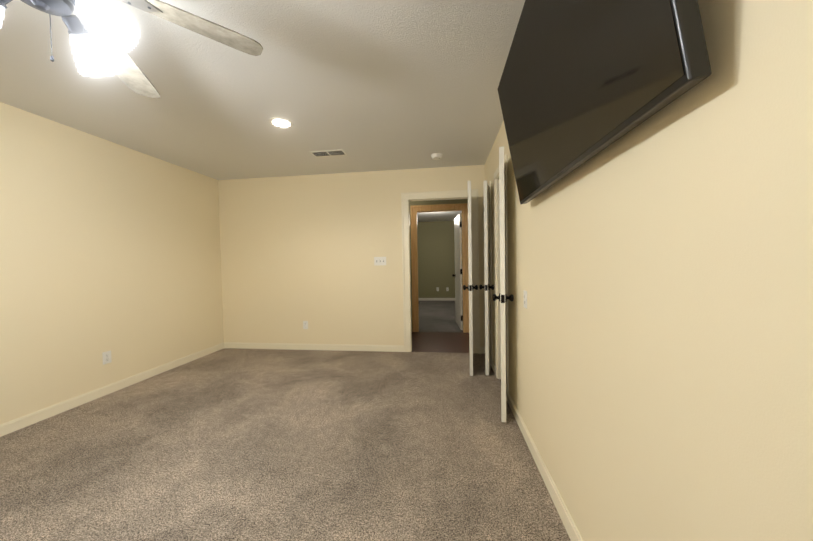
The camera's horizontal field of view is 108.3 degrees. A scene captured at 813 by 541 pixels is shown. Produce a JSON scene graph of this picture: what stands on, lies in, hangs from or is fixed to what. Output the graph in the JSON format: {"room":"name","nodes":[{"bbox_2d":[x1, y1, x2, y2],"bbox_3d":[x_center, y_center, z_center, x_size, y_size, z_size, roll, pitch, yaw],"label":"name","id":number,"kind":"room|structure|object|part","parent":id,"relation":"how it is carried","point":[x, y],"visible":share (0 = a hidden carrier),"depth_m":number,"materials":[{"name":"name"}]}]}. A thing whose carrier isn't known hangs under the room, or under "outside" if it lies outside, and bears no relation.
{"room":"empty bedroom","nodes":[
{"label":"empty bedroom","id":0,"kind":"room"},
{"bbox_2d":[0,102,223,424],"bbox_3d":[-3.150,0.015,1.155,0.120,2.440,6.540,-1,2,7],"label":"wall","id":1,"kind":"structure","parent":0,"point":[107,245],"depth_m":2.71,"materials":[{"name":"beige paint"}]},
{"bbox_2d":[102,350,111,364],"bbox_3d":[-2.865,0.833,2.809,0.008,0.116,0.072,-1,2,7],"label":"electrical outlet","id":2,"kind":"object","parent":1,"relation":"attached to","point":[106,357],"visible":1,"depth_m":2.80,"materials":[{"name":"white plastic"}]},
{"bbox_2d":[0,342,223,436],"bbox_3d":[-3.063,1.191,1.181,0.013,0.085,6.300,-1,2,7],"label":"baseboard","id":3,"kind":"structure","parent":1,"relation":"attached to","point":[6,428],"depth_m":2.69,"materials":[{"name":"beige wood"}]},
{"bbox_2d":[0,0,524,221],"bbox_3d":[-0.468,-1.359,3.386,4.920,0.080,11.720,-1,2,7],"label":"ceiling","id":4,"kind":"structure","parent":0,"point":[373,85],"depth_m":2.01,"materials":[{"name":"white paint"}]},
{"bbox_2d":[0,0,262,97],"bbox_3d":[-1.233,-0.961,0.942,1.250,0.546,1.267,-1,2,7],"label":"ceiling fan","id":5,"kind":"object","parent":4,"relation":"hanging from","point":[104,37],"visible":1,"depth_m":1.11,"materials":[{"name":"grey"}]},
{"bbox_3d":[-1.200,-0.826,0.964,0.524,0.151,0.524,-1,2,7],"label":"lamp shade","id":6,"kind":"part","parent":5,"relation":"part of","materials":[{"name":"white glass"}]},
{"bbox_2d":[269,117,293,127],"bbox_3d":[-1.087,-1.278,2.549,0.200,0.013,0.200,-1,2,7],"label":"recessed light","id":7,"kind":"object","parent":4,"relation":"in","point":[278,122],"visible":1,"depth_m":2.53,"materials":[{"name":"white plastic"}]},
{"bbox_2d":[309,149,346,156],"bbox_3d":[-0.866,-1.302,3.267,0.380,0.013,0.160,-1,2,7],"label":"ceiling vent","id":8,"kind":"object","parent":4,"relation":"in","point":[337,152],"visible":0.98,"depth_m":3.25,"materials":[{"name":"white metal"}]},
{"bbox_2d":[431,153,442,159],"bbox_3d":[0.350,-1.313,3.396,0.132,0.044,0.132,-1,2,7],"label":"smoke detector","id":9,"kind":"object","parent":4,"relation":"attached to","point":[436,156],"visible":1,"depth_m":3.36,"materials":[{"name":"white plastic"}]},
{"bbox_2d":[0,348,570,540],"bbox_3d":[-1.215,1.239,0.890,3.990,0.060,6.420,-1,2,7],"label":"floor carpet","id":10,"kind":"object","parent":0,"point":[231,444],"visible":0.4,"depth_m":1.83,"materials":[{"name":"grey carpet"}]},
{"bbox_2d":[218,165,484,346],"bbox_3d":[-0.829,-0.112,4.096,3.750,2.440,0.120,-1,2,7],"label":"wall","id":11,"kind":"structure","parent":0,"point":[296,251],"depth_m":4.08,"materials":[{"name":"beige paint"}]},
{"bbox_2d":[303,321,307,328],"bbox_3d":[-1.422,0.768,4.133,0.072,0.116,0.008,-1,2,7],"label":"outlet","id":12,"kind":"object","parent":11,"relation":"attached to","point":[305,324],"visible":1,"depth_m":4.13,"materials":[{"name":"white plastic"}]},
{"bbox_2d":[224,342,403,351],"bbox_3d":[-1.339,1.074,4.131,2.636,0.085,0.013,-1,2,7],"label":"baseboard","id":13,"kind":"structure","parent":11,"relation":"attached to","point":[289,346],"depth_m":4.12,"materials":[{"name":"beige wood"}]},
{"bbox_2d":[374,257,385,265],"bbox_3d":[-0.357,-0.127,3.966,0.165,0.116,0.018,-1,2,7],"label":"switch plate","id":14,"kind":"object","parent":11,"relation":"attached to","point":[379,260],"visible":1,"depth_m":3.97,"materials":[{"name":"white plastic"}]},
{"bbox_2d":[463,181,477,375],"bbox_3d":[0.726,0.077,3.446,0.170,2.020,0.844,-1,2,7],"label":"door","id":15,"kind":"structure","parent":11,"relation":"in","point":[470,287],"depth_m":3.03,"materials":[{"name":"white wood"}]},
{"bbox_2d":[410,199,467,331],"bbox_3d":[0.526,-0.164,5.053,3.200,2.440,0.120,-1,2,7],"label":"wall","id":16,"kind":"structure","parent":0,"point":[455,201],"depth_m":4.98,"materials":[{"name":"beige paint"}]},
{"bbox_2d":[410,203,468,332],"bbox_3d":[0.574,-0.030,5.041,0.969,2.172,0.143,-1,2,7],"label":"door frame","id":17,"kind":"structure","parent":16,"relation":"attached to","point":[416,209],"depth_m":4.97,"materials":[{"name":"brown wood"}]},
{"bbox_2d":[452,213,462,329],"bbox_3d":[0.937,0.015,5.441,0.159,2.020,0.791,-1,2,7],"label":"hall door","id":18,"kind":"structure","parent":16,"relation":"in","point":[458,268],"depth_m":5.28,"materials":[{"name":"white wood"}]},
{"bbox_2d":[417,221,462,297],"bbox_3d":[1.029,-0.290,9.090,3.150,2.440,0.100,-1,2,7],"label":"wall","id":19,"kind":"structure","parent":0,"point":[436,255],"depth_m":9.04,"materials":[{"name":"beige paint"}]},
{"bbox_2d":[419,298,462,300],"bbox_3d":[1.048,0.888,9.068,3.200,0.085,0.013,-1,2,7],"label":"baseboard","id":20,"kind":"structure","parent":19,"relation":"attached to","point":[436,299],"depth_m":9.07,"materials":[{"name":"white wood"}]},
{"bbox_2d":[485,0,812,540],"bbox_3d":[0.689,-0.039,0.670,0.120,2.440,6.540,-1,2,7],"label":"wall","id":21,"kind":"structure","parent":0,"point":[660,327],"depth_m":0.65,"materials":[{"name":"beige paint"}]},
{"bbox_2d":[401,154,508,399],"bbox_3d":[0.472,0.045,3.267,1.204,2.130,1.451,-1,2,7],"label":"door frame","id":22,"kind":"structure","parent":21,"relation":"attached to","point":[406,198],"depth_m":3.79,"materials":[{"name":"beige wood"}]},
{"bbox_2d":[479,180,493,375],"bbox_3d":[0.877,0.082,3.205,0.185,2.020,0.355,-1,2,7],"label":"closet door","id":23,"kind":"structure","parent":21,"relation":"in","point":[486,286],"depth_m":3.05,"materials":[{"name":"white wood"}]},
{"bbox_2d":[492,360,495,374],"bbox_3d":[0.958,1.060,3.202,0.013,0.085,0.260,-1,2,7],"label":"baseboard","id":24,"kind":"structure","parent":21,"relation":"attached to","point":[493,364],"depth_m":3.21,"materials":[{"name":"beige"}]},
{"bbox_2d":[492,146,513,421],"bbox_3d":[0.764,0.108,2.353,0.196,2.020,0.434,-1,2,7],"label":"closet door","id":25,"kind":"structure","parent":21,"relation":"in","point":[502,297],"depth_m":2.15,"materials":[{"name":"white wood"}]},
{"bbox_2d":[523,290,526,308],"bbox_3d":[0.790,0.192,1.956,0.008,0.116,0.072,-1,2,7],"label":"light switch","id":26,"kind":"object","parent":21,"relation":"attached to","point":[525,297],"visible":1,"depth_m":1.94,"materials":[{"name":"white plastic"}]},
{"bbox_2d":[507,392,582,540],"bbox_3d":[0.562,1.159,0.053,0.013,0.085,4.970,-1,2,7],"label":"baseboard","id":27,"kind":"structure","parent":21,"relation":"attached to","point":[574,535],"depth_m":1.55,"materials":[{"name":"beige wood"}]},
{"bbox_2d":[498,0,711,203],"bbox_3d":[0.578,-0.734,1.162,0.202,0.709,1.235,-1,2,7],"label":"wall-mounted tv","id":28,"kind":"object","parent":21,"relation":"attached to","point":[581,82],"visible":1,"depth_m":0.87,"materials":[{"name":"black plastic"}]},
{"label":"outside","id":29,"kind":"structure","parent":0,"visible":0},
{"bbox_2d":[411,332,469,352],"bbox_3d":[0.470,1.105,4.475,3.200,0.060,1.120,-1,2,7],"label":"floor","id":30,"kind":"structure","parent":29,"point":[451,342],"depth_m":4.40,"materials":[{"name":"brown wood"}]},
{"bbox_2d":[419,301,462,332],"bbox_3d":[0.795,1.024,7.053,3.200,0.060,4.080,-1,2,7],"label":"floor carpet","id":31,"kind":"object","parent":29,"point":[436,316],"visible":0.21,"depth_m":6.39,"materials":[{"name":"grey carpet"}]}
]}

